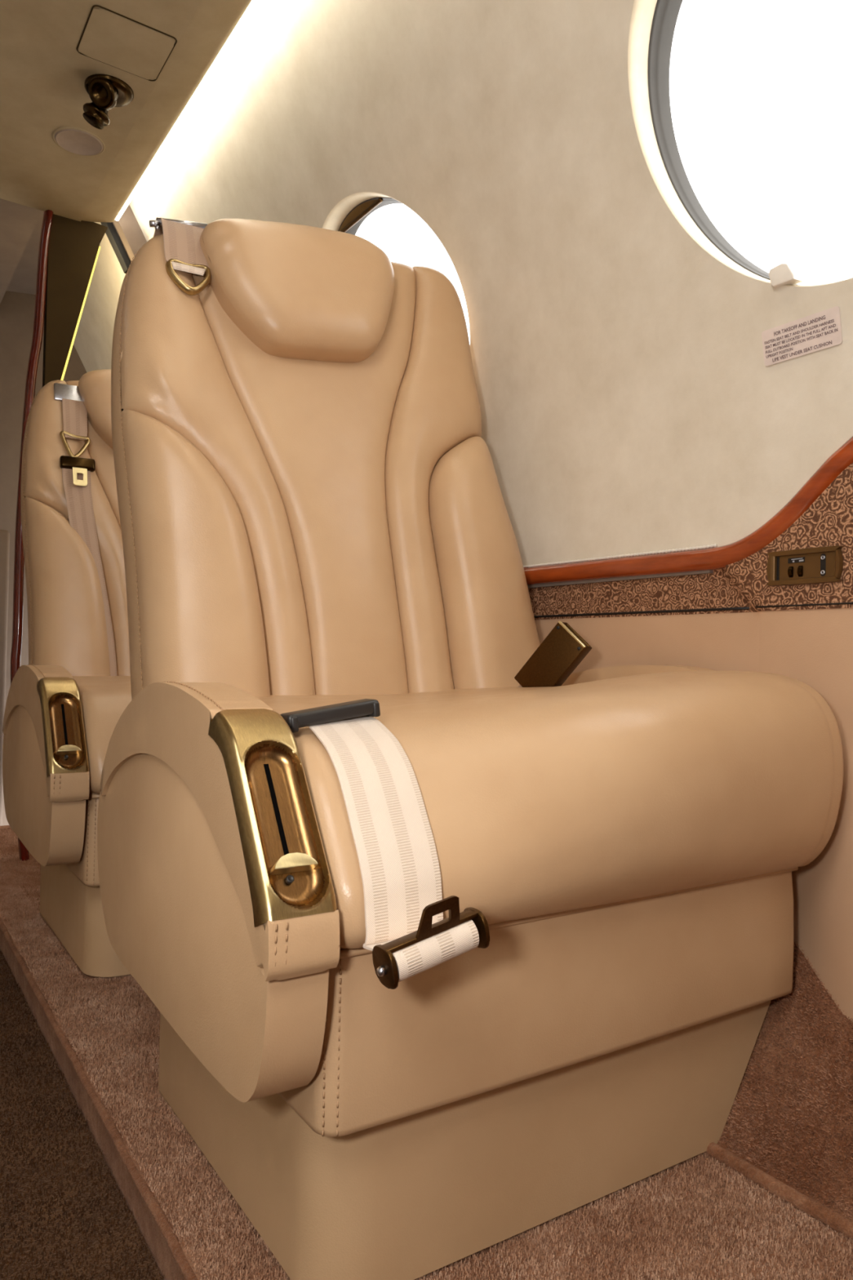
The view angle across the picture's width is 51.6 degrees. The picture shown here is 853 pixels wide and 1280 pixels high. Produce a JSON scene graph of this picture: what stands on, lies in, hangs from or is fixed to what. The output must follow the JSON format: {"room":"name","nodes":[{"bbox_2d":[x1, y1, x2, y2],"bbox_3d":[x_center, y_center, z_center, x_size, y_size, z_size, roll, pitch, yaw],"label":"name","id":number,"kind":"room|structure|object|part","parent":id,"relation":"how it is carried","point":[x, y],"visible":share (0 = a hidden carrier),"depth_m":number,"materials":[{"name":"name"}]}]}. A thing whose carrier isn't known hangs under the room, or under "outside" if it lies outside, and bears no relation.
{"room":"aircraft cabin","nodes":[
{"label":"aircraft cabin","id":0,"kind":"room"},
{"bbox_2d":[0,198,44,303],"bbox_3d":[-1.524,-1.000,2.019,1.510,0.170,0.860,2,-1,-33],"label":"wall","id":1,"kind":"structure","parent":0,"point":[20,225],"depth_m":2.23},
{"bbox_2d":[0,290,86,826],"bbox_3d":[-1.599,-0.259,2.457,1.900,1.900,0.040,2,-1,-33],"label":"wall","id":2,"kind":"structure","parent":0,"point":[16,308],"depth_m":2.66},
{"bbox_2d":[42,213,107,386],"bbox_3d":[-0.799,-0.351,1.982,0.125,1.199,0.030,2,-1,-33],"label":"wall","id":3,"kind":"structure","parent":0,"point":[73,245],"depth_m":1.96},
{"bbox_2d":[10,209,53,860],"bbox_3d":[-0.866,-0.226,1.926,0.063,1.444,0.038,2,-1,-33],"label":"trim","id":4,"kind":"structure","parent":3,"relation":"attached to","point":[19,562],"depth_m":1.91,"materials":[{"name":"brown wood"}]},
{"bbox_2d":[60,246,100,380],"bbox_3d":[-0.794,-0.656,1.987,0.103,0.490,0.006,2,-1,-33],"label":"light","id":5,"kind":"object","parent":3,"relation":"attached to","point":[97,255],"visible":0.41,"depth_m":1.99,"materials":[{"name":"yellow"}]},
{"bbox_2d":[100,222,130,273],"bbox_3d":[-0.729,-0.971,2.079,0.176,0.195,0.030,2,-1,-33],"label":"trim","id":6,"kind":"structure","parent":3,"relation":"attached to","point":[113,238],"depth_m":2.07,"materials":[{"name":"grey metal"}]},
{"bbox_2d":[111,204,146,261],"bbox_3d":[-0.691,-0.938,2.065,0.193,0.260,0.035,2,-1,-33],"label":"trim","id":7,"kind":"structure","parent":3,"relation":"attached to","point":[132,238],"depth_m":2.05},
{"bbox_2d":[0,949,163,1279],"bbox_3d":[-0.796,0.544,0.552,1.170,0.040,4.200,2,-1,-33],"label":"floor","id":8,"kind":"structure","parent":0,"point":[59,1210],"depth_m":0.86,"materials":[{"name":"carpet"}]},
{"bbox_2d":[0,529,9,826],"bbox_3d":[-1.407,0.123,2.329,0.500,0.840,0.320,2,-1,-33],"label":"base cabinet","id":9,"kind":"object","parent":8,"relation":"on","point":[4,535],"visible":0.8,"depth_m":2.33,"materials":[{"name":"brown wood"}]},
{"bbox_2d":[0,951,164,1279],"bbox_3d":[-0.755,0.533,1.117,0.489,0.004,1.703,2,-1,-33],"label":"pile","id":10,"kind":"object","parent":8,"relation":"on","point":[76,1114],"visible":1,"depth_m":0.89,"materials":[{"name":"brown carpet"}]},
{"bbox_2d":[0,0,252,222],"bbox_3d":[-0.447,-0.904,0.298,1.433,0.260,3.180,2,-1,-33],"label":"ceiling","id":11,"kind":"structure","parent":0,"point":[43,74],"depth_m":1.54,"materials":[{"name":"fabric"}]},
{"bbox_2d":[52,126,105,155],"bbox_3d":[-0.658,-0.944,1.671,0.094,0.007,0.094,2,-1,-33],"label":"ceiling speaker","id":12,"kind":"object","parent":11,"relation":"attached to","point":[78,141],"visible":1,"depth_m":1.67,"materials":[{"name":"plastic"}]},
{"bbox_2d":[82,73,133,129],"bbox_3d":[-0.542,-0.916,1.509,0.080,0.066,0.089,2,-1,-33],"label":"reading lamp","id":13,"kind":"object","parent":11,"relation":"attached to","point":[106,92],"visible":1,"depth_m":1.49,"materials":[{"name":"brown metal"}]},
{"bbox_2d":[75,4,177,81],"bbox_3d":[-0.477,-0.944,1.401,0.128,0.005,0.128,2,-1,-33],"label":"ceiling hatch","id":14,"kind":"object","parent":11,"relation":"attached to","point":[109,38],"visible":1,"depth_m":1.40,"materials":[{"name":"plastic"}]},
{"bbox_2d":[115,0,257,221],"bbox_3d":[0.154,-0.969,0.691,0.014,0.011,3.160,2,-1,-33],"label":"recessed light","id":15,"kind":"object","parent":11,"relation":"in","point":[251,6],"visible":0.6,"depth_m":1.57,"materials":[{"name":"white plastic"}]},
{"bbox_2d":[0,825,852,1279],"bbox_3d":[-0.135,0.520,1.044,0.498,0.091,3.100,2,-1,-33],"label":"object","id":16,"kind":"object","parent":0,"point":[188,1252],"visible":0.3,"depth_m":0.72,"materials":[{"name":"carpet"}]},
{"bbox_2d":[2,368,131,977],"bbox_3d":[-0.409,-0.036,1.577,0.602,1.029,0.718,2,-1,-33],"label":"seat","id":17,"kind":"object","parent":16,"relation":"on","point":[64,708],"visible":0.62,"depth_m":1.46,"materials":[{"name":"leather"}]},
{"bbox_3d":[-0.517,-0.209,1.778,0.543,0.678,0.264,2,-1,-33],"label":"backrest","id":18,"kind":"part","parent":17,"relation":"part of","materials":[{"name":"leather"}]},
{"bbox_3d":[-0.590,0.197,1.344,0.042,0.222,0.445,2,-1,-33],"label":"panel","id":19,"kind":"part","parent":17,"relation":"part of","materials":[{"name":"leather"}]},
{"bbox_3d":[-0.581,0.125,1.331,0.048,0.173,0.435,2,-1,-33],"label":"aisle armrest","id":20,"kind":"part","parent":17,"relation":"part of","materials":[{"name":"leather"}]},
{"bbox_3d":[-0.493,0.117,1.196,0.050,0.129,0.109,2,-1,-33],"label":"control plate","id":21,"kind":"part","parent":17,"relation":"part of","materials":[{"name":"gold metal"}]},
{"bbox_3d":[-0.474,0.145,1.168,0.030,0.013,0.012,2,-1,-33],"label":"slider knob","id":22,"kind":"part","parent":17,"relation":"part of","materials":[{"name":"gold metal"}]},
{"bbox_2d":[53,382,116,675],"bbox_3d":[-0.631,-0.203,1.620,0.062,0.568,0.187,2,-1,-45],"label":"harness","id":23,"kind":"object","parent":17,"relation":"on","point":[76,470],"visible":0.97,"depth_m":1.63,"materials":[{"name":"beige fabric"}]},
{"bbox_3d":[-0.515,-0.220,1.729,0.341,0.656,0.217,2,-1,-33],"label":"panel","id":24,"kind":"part","parent":17,"relation":"part of","materials":[{"name":"leather"}]},
{"bbox_2d":[72,675,131,794],"bbox_3d":[-0.344,0.123,1.486,0.514,0.189,0.494,2,-1,-33],"label":"seat cushion","id":25,"kind":"object","parent":17,"relation":"on","point":[99,702],"depth_m":1.21,"materials":[{"name":"leather"}]},
{"bbox_2d":[0,919,197,1279],"bbox_3d":[-0.335,0.516,0.914,0.010,0.086,3.100,2,-1,-33],"label":"trim","id":26,"kind":"structure","parent":16,"relation":"attached to","point":[166,1264],"depth_m":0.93,"materials":[{"name":"carpet"}]},
{"bbox_2d":[0,827,852,1279],"bbox_3d":[-0.335,0.474,1.315,0.462,0.004,2.336,2,-1,-33],"label":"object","id":27,"kind":"object","parent":16,"relation":"on","point":[24,904],"visible":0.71,"depth_m":0.75,"materials":[{"name":"brown carpet"}]},
{"bbox_2d":[97,218,844,1279],"bbox_3d":[-0.020,-0.039,0.972,0.602,1.029,0.718,2,-1,-33],"label":"seat","id":28,"kind":"object","parent":16,"relation":"on","point":[313,513],"visible":0.99,"depth_m":0.75,"materials":[{"name":"leather"}]},
{"bbox_3d":[-0.128,-0.212,1.172,0.543,0.678,0.264,2,-1,-33],"label":"backrest","id":29,"kind":"part","parent":28,"relation":"part of","materials":[{"name":"leather"}]},
{"bbox_2d":[149,217,210,295],"bbox_3d":[-0.314,-0.470,1.111,0.080,0.112,0.130,2,-1,-33],"label":"strap","id":30,"kind":"object","parent":28,"relation":"on","point":[183,251],"visible":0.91,"depth_m":1.07,"materials":[{"name":"beige fabric"}]},
{"bbox_3d":[-0.201,0.194,0.738,0.042,0.222,0.445,2,-1,-33],"label":"panel","id":31,"kind":"part","parent":28,"relation":"part of","materials":[{"name":"leather"}]},
{"bbox_3d":[-0.192,0.122,0.725,0.048,0.173,0.435,2,-1,-33],"label":"aisle armrest","id":32,"kind":"part","parent":28,"relation":"part of","materials":[{"name":"leather"}]},
{"bbox_3d":[-0.104,0.114,0.591,0.050,0.129,0.109,2,-1,-33],"label":"control plate","id":33,"kind":"part","parent":28,"relation":"part of","materials":[{"name":"gold metal"}]},
{"bbox_3d":[-0.085,0.142,0.562,0.030,0.013,0.012,2,-1,-33],"label":"slider knob","id":34,"kind":"part","parent":28,"relation":"part of","materials":[{"name":"gold metal"}]},
{"bbox_3d":[-0.126,-0.223,1.123,0.341,0.656,0.217,2,-1,-33],"label":"panel","id":35,"kind":"part","parent":28,"relation":"part of","materials":[{"name":"leather"}]},
{"bbox_2d":[280,698,489,989],"bbox_3d":[-0.035,0.126,0.608,0.083,0.162,0.178,2,-1,-33],"label":"belt","id":36,"kind":"object","parent":28,"relation":"on","point":[407,934],"visible":0.99,"depth_m":0.59,"materials":[{"name":"white fabric"}]},
{"bbox_2d":[256,671,844,949],"bbox_3d":[0.045,0.120,0.880,0.514,0.189,0.494,2,-1,-33],"label":"seat cushion","id":37,"kind":"object","parent":28,"relation":"on","point":[594,796],"depth_m":0.69,"materials":[{"name":"leather"}]},
{"bbox_2d":[514,620,591,687],"bbox_3d":[0.146,0.035,1.061,0.108,0.115,0.022,0,-1,37],"label":"belt buckle","id":38,"kind":"object","parent":28,"relation":"on","point":[563,649],"visible":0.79,"depth_m":1.05,"materials":[{"name":"brown metal"}]},
{"bbox_3d":[0.249,0.126,1.067,0.033,0.193,0.345,2,-1,-33],"label":"outboard armrest","id":39,"kind":"part","parent":28,"relation":"part of","materials":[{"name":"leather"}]},
{"bbox_2d":[73,0,852,568],"bbox_3d":[0.053,-0.587,1.143,0.346,0.965,4.050,2,-1,-33],"label":"wall","id":40,"kind":"structure","parent":0,"point":[630,402],"depth_m":1.15,"materials":[{"name":"paint"}]},
{"bbox_2d":[321,191,436,235],"bbox_3d":[-0.051,-0.537,1.492,0.194,0.382,0.412,2,-1,-33],"label":"window frame","id":41,"kind":"structure","parent":40,"relation":"in","point":[339,213],"depth_m":1.48,"materials":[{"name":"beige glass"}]},
{"bbox_2d":[338,197,382,232],"bbox_3d":[-0.116,-0.717,1.488,0.011,0.018,0.152,2,-1,-33],"label":"window shade","id":42,"kind":"object","parent":41,"relation":"attached to","point":[362,210],"visible":0.91,"depth_m":1.48,"materials":[{"name":"fabric"}]},
{"bbox_2d":[523,543,717,568],"bbox_3d":[-0.091,-0.105,1.649,0.004,0.005,1.540,2,-1,-33],"label":"trim","id":43,"kind":"structure","parent":40,"relation":"attached to","point":[714,544],"depth_m":1.12,"materials":[{"name":"white plastic"}]},
{"bbox_2d":[627,0,852,288],"bbox_3d":[0.365,-0.539,0.857,0.194,0.382,0.379,2,-1,-33],"label":"window","id":44,"kind":"structure","parent":40,"relation":"in","point":[653,23],"depth_m":1.00,"materials":[{"name":"white plastic"}]},
{"bbox_2d":[761,306,842,366],"bbox_3d":[0.382,-0.309,0.901,0.008,0.036,0.088,2,-1,-33],"label":"placard","id":45,"kind":"object","parent":40,"relation":"attached to","point":[822,330],"visible":1,"depth_m":0.90},
{"bbox_2d":[534,611,759,674],"bbox_3d":[-0.099,0.187,1.663,0.001,0.438,1.708,2,-1,-33],"label":"wall","id":46,"kind":"structure","parent":0,"point":[717,642],"depth_m":1.07,"materials":[{"name":"leather"}]},
{"bbox_2d":[528,462,852,1022],"bbox_3d":[0.237,0.088,1.111,0.060,0.672,2.800,2,-1,-33],"label":"wall","id":47,"kind":"structure","parent":0,"point":[814,647],"depth_m":0.89,"materials":[{"name":"leather"}]},
{"bbox_2d":[527,569,713,588],"bbox_3d":[-0.098,-0.077,1.669,0.008,0.006,1.560,2,-1,-33],"label":"trim","id":48,"kind":"structure","parent":47,"relation":"attached to","point":[629,578],"depth_m":1.13,"materials":[{"name":"brown wood"}]},
{"bbox_2d":[524,435,852,585],"bbox_3d":[0.252,-0.170,1.121,0.012,0.180,2.800,2,-1,-33],"label":"trim","id":49,"kind":"structure","parent":47,"relation":"attached to","point":[717,557],"depth_m":1.00,"materials":[{"name":"brown wood"}]},
{"bbox_2d":[533,602,852,617],"bbox_3d":[0.254,-0.035,1.122,0.015,0.003,2.800,2,-1,-33],"label":"trim","id":50,"kind":"structure","parent":47,"relation":"attached to","point":[837,603],"depth_m":1.05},
{"bbox_2d":[765,545,844,586],"bbox_3d":[0.390,-0.075,0.907,0.014,0.037,0.087,2,-1,-33],"label":"control unit","id":51,"kind":"object","parent":47,"relation":"attached to","point":[818,565],"visible":1,"depth_m":0.90,"materials":[{"name":"brown metal"}]},
{"bbox_3d":[0.399,-0.075,0.887,0.001,0.022,0.006,2,-1,-33],"label":"jack plate","id":52,"kind":"part","parent":51,"relation":"part of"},
{"bbox_2d":[716,943,852,1221],"bbox_3d":[0.119,0.357,1.212,0.177,0.249,3.100,2,-1,-33],"label":"wall","id":53,"kind":"structure","parent":0,"point":[847,1193],"depth_m":0.81,"materials":[{"name":"carpet"}]},
{"bbox_2d":[704,1142,852,1239],"bbox_3d":[0.575,0.472,0.350,0.015,0.014,1.160,2,-1,-33],"label":"trim","id":54,"kind":"structure","parent":53,"relation":"attached to","point":[837,1221],"depth_m":0.75,"materials":[{"name":"carpet"}]},
{"bbox_2d":[717,939,852,1219],"bbox_3d":[0.429,0.372,0.721,0.145,0.201,0.504,2,-1,-33],"label":"pile","id":55,"kind":"object","parent":53,"relation":"attached to","point":[851,1211],"visible":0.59,"depth_m":0.81,"materials":[{"name":"brown carpet"}]}
]}

